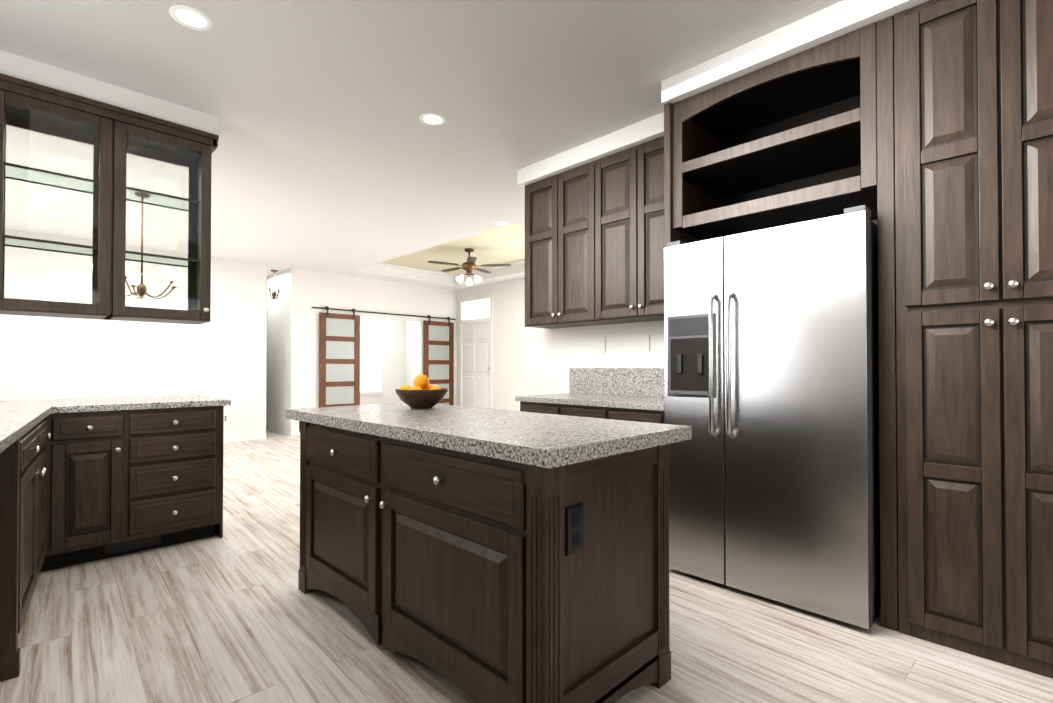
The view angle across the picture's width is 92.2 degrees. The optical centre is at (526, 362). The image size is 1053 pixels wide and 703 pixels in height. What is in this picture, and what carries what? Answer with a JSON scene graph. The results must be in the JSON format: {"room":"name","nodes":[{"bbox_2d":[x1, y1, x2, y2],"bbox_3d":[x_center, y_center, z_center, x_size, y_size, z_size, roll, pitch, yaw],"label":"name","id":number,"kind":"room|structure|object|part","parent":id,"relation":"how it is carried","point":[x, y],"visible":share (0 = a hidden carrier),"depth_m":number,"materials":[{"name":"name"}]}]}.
{"room":"kitchen","nodes":[
{"label":"kitchen","id":0,"kind":"room"},
{"bbox_2d":[0,229,456,442],"bbox_3d":[-4.178,-0.174,8.085,7.550,2.780,0.120,1,-1,-45],"label":"wall","id":1,"kind":"structure","parent":0,"point":[250,350],"depth_m":7.55,"materials":[{"name":"white paint"}]},
{"bbox_2d":[312,306,455,406],"bbox_3d":[-2.548,0.133,9.598,3.000,2.169,0.076,1,-1,-45],"label":"barn door","id":2,"kind":"structure","parent":1,"relation":"in","point":[339,359],"depth_m":8.86,"materials":[{"name":"brown wood"}]},
{"bbox_3d":[-2.565,-0.914,9.627,3.000,0.025,0.028,1,-1,-45],"label":"barn door rail","id":3,"kind":"part","parent":2,"relation":"part of","materials":[{"name":"black metal"}]},
{"bbox_2d":[423,315,453,404],"bbox_3d":[-1.785,0.141,10.335,0.720,2.169,0.041,1,-1,-45],"label":"barn door","id":4,"kind":"structure","parent":2,"relation":"hanging from","point":[438,353],"depth_m":10.36,"materials":[{"name":"brown wood"}]},
{"bbox_2d":[268,269,287,435],"bbox_3d":[-4.286,-0.166,8.824,0.100,2.780,1.020,1,-1,-45],"label":"wall","id":5,"kind":"structure","parent":0,"point":[277,308],"depth_m":8.75,"materials":[{"name":"white paint"}]},
{"bbox_2d":[0,0,929,289],"bbox_3d":[-0.899,-1.667,4.888,7.650,0.384,13.000,1,-1,-45],"label":"ceiling","id":6,"kind":"structure","parent":0,"point":[332,154],"depth_m":3.09,"materials":[{"name":"paint"}]},
{"bbox_2d":[48,157,77,165],"bbox_3d":[-3.711,-1.606,4.059,0.176,0.004,0.176,1,-1,-45],"label":"recessed light","id":7,"kind":"object","parent":6,"relation":"in","point":[63,162],"depth_m":4.06,"materials":[{"name":"white"}]},
{"bbox_2d":[0,73,131,320],"bbox_3d":[-2.877,-0.884,2.750,1.071,1.222,0.360,1,-1,-45],"label":"upper cabinet","id":8,"kind":"object","parent":6,"relation":"hanging from","point":[113,135],"depth_m":2.93,"materials":[{"name":"brown wood"}]},
{"bbox_2d":[90,192,183,299],"bbox_3d":[-3.674,-1.100,4.826,0.734,1.000,0.726,1,-1,-45],"label":"chandelier","id":9,"kind":"object","parent":6,"relation":"hanging from","point":[143,290],"depth_m":4.80,"materials":[{"name":"white glass"}]},
{"bbox_2d":[128,111,215,323],"bbox_3d":[-2.385,-0.878,3.241,0.566,1.222,0.360,1,-1,-45],"label":"upper cabinet","id":10,"kind":"object","parent":6,"relation":"hanging from","point":[154,138],"depth_m":3.29,"materials":[{"name":"brown wood"}]},
{"bbox_2d":[169,5,212,30],"bbox_3d":[-1.584,-1.625,2.395,0.176,0.004,0.176,1,-1,-45],"label":"recessed light","id":11,"kind":"object","parent":6,"relation":"in","point":[191,16],"visible":1,"depth_m":2.39,"materials":[{"name":"white"}]},
{"bbox_2d":[268,270,279,298],"bbox_3d":[-4.273,-1.308,8.582,0.194,0.500,0.193,0,-1,-23],"label":"chandelier","id":12,"kind":"object","parent":6,"relation":"hanging from","point":[274,294],"visible":1,"depth_m":8.56,"materials":[{"name":"white glass"}]},
{"bbox_2d":[420,113,445,125],"bbox_3d":[-0.622,-1.614,3.370,0.176,0.004,0.176,1,-1,-45],"label":"recessed light","id":13,"kind":"object","parent":6,"relation":"in","point":[434,119],"visible":1,"depth_m":3.37,"materials":[{"name":"white"}]},
{"bbox_2d":[428,248,510,284],"bbox_3d":[-0.935,-1.494,7.957,1.273,0.543,1.224,1,-1,-45],"label":"ceiling fan","id":14,"kind":"object","parent":6,"relation":"hanging from","point":[469,266],"visible":1,"depth_m":7.87,"materials":[{"name":"brown wood"}]},
{"bbox_2d":[494,221,508,225],"bbox_3d":[-0.287,-1.587,5.809,0.176,0.004,0.176,1,-1,-45],"label":"recessed light","id":15,"kind":"object","parent":6,"relation":"in","point":[500,223],"visible":1,"depth_m":5.80,"materials":[{"name":"white"}]},
{"bbox_2d":[457,278,534,410],"bbox_3d":[-0.141,-0.159,9.444,0.115,2.780,7.400,1,-1,-45],"label":"wall","id":16,"kind":"structure","parent":0,"point":[495,353],"depth_m":9.87,"materials":[{"name":"white paint"}]},
{"bbox_2d":[0,426,1052,702],"bbox_3d":[-0.899,1.211,4.856,7.650,0.060,13.000,1,-1,-45],"label":"floor","id":17,"kind":"structure","parent":0,"point":[234,614],"depth_m":2.06,"materials":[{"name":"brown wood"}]},
{"bbox_2d":[0,410,91,681],"bbox_3d":[-2.475,0.712,2.117,0.863,0.875,1.245,1,-1,-45],"label":"base cabinet","id":18,"kind":"object","parent":17,"relation":"on","point":[12,612],"depth_m":1.84,"materials":[{"name":"brown wood"}]},
{"bbox_2d":[72,402,227,546],"bbox_3d":[-2.594,0.725,3.218,1.030,0.875,0.663,1,-1,-45],"label":"base cabinet","id":19,"kind":"object","parent":17,"relation":"on","point":[168,460],"depth_m":3.14,"materials":[{"name":"brown wood"}]},
{"bbox_2d":[0,406,159,601],"bbox_3d":[-2.232,0.249,1.672,1.040,0.037,3.940,1,-1,-45],"label":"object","id":20,"kind":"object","parent":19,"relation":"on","point":[60,508],"depth_m":2.77,"materials":[{"name":"brown wood"}]},
{"bbox_2d":[0,394,230,409],"bbox_3d":[-2.687,0.267,3.327,1.085,0.037,0.955,1,-1,-45],"label":"countertop","id":21,"kind":"structure","parent":19,"relation":"on","point":[163,400],"depth_m":3.19,"materials":[{"name":"grey stone"}]},
{"bbox_2d":[292,419,670,702],"bbox_3d":[-0.328,0.714,2.203,0.697,0.876,1.718,1,-1,-45],"label":"kitchen island","id":22,"kind":"object","parent":17,"relation":"on","point":[479,555],"depth_m":1.66,"materials":[{"name":"wood"}]},
{"bbox_2d":[286,403,691,470],"bbox_3d":[-0.316,0.260,2.220,0.765,0.048,1.830,1,-1,-45],"label":"island countertop","id":23,"kind":"structure","parent":22,"relation":"on","point":[549,442],"depth_m":1.77,"materials":[{"name":"grey stone"}]},
{"bbox_2d":[395,374,447,408],"bbox_3d":[-0.551,0.152,2.672,0.280,0.176,0.280,1,-1,-45],"label":"fruit bowl","id":24,"kind":"object","parent":23,"relation":"on","point":[421,393],"visible":1,"depth_m":2.60,"materials":[{"name":"brown wood"}]},
{"bbox_2d":[515,400,546,413],"bbox_3d":[0.329,0.732,3.842,0.641,0.875,0.477,1,-1,-45],"label":"base cabinet","id":25,"kind":"object","parent":17,"relation":"on","point":[536,406],"depth_m":3.68,"materials":[{"name":"brown wood"}]},
{"bbox_2d":[547,400,664,423],"bbox_3d":[0.712,0.728,3.458,0.641,0.875,0.877,1,-1,-45],"label":"base cabinet","id":26,"kind":"object","parent":17,"relation":"on","point":[605,411],"depth_m":3.22,"materials":[{"name":"brown wood"}]},
{"bbox_2d":[515,392,664,407],"bbox_3d":[0.582,0.270,3.590,0.645,0.037,1.241,1,-1,-45],"label":"countertop","id":27,"kind":"structure","parent":26,"relation":"on","point":[571,397],"depth_m":3.46,"materials":[{"name":"grey stone"}]},
{"bbox_2d":[664,205,879,629],"bbox_3d":[1.334,0.244,2.706,0.781,1.825,0.950,1,-1,-45],"label":"refrigerator","id":28,"kind":"object","parent":17,"relation":"on","point":[771,360],"visible":0.92,"depth_m":2.38,"materials":[{"name":"grey metal"}]},
{"bbox_2d":[871,0,1052,678],"bbox_3d":[2.024,-0.175,2.155,0.639,2.652,0.774,1,-1,-45],"label":"tall cabinet","id":29,"kind":"object","parent":17,"relation":"on","point":[923,132],"depth_m":2.00,"materials":[{"name":"brown wood"}]},
{"bbox_2d":[535,219,877,394],"bbox_3d":[2.051,-0.234,2.659,0.100,2.780,5.500,1,-1,-45],"label":"wall","id":30,"kind":"structure","parent":0,"point":[559,352],"depth_m":4.08,"materials":[{"name":"white paint"}]},
{"bbox_2d":[525,164,604,328],"bbox_3d":[0.365,-0.889,4.053,0.317,1.182,0.806,1,-1,-45],"label":"upper cabinet","id":31,"kind":"object","parent":30,"relation":"attached to","point":[556,205],"depth_m":3.96,"materials":[{"name":"brown wood"}]},
{"bbox_2d":[569,368,664,395],"bbox_3d":[0.804,0.149,3.812,0.020,0.210,1.241,1,-1,-45],"label":"backsplash","id":32,"kind":"structure","parent":30,"relation":"attached to","point":[601,381],"depth_m":3.89,"materials":[{"name":"grey stone"}]},
{"bbox_2d":[587,120,714,323],"bbox_3d":[0.853,-0.895,3.565,0.317,1.182,0.805,1,-1,-45],"label":"upper cabinet","id":33,"kind":"object","parent":30,"relation":"attached to","point":[645,197],"depth_m":3.41,"materials":[{"name":"brown wood"}]}
]}

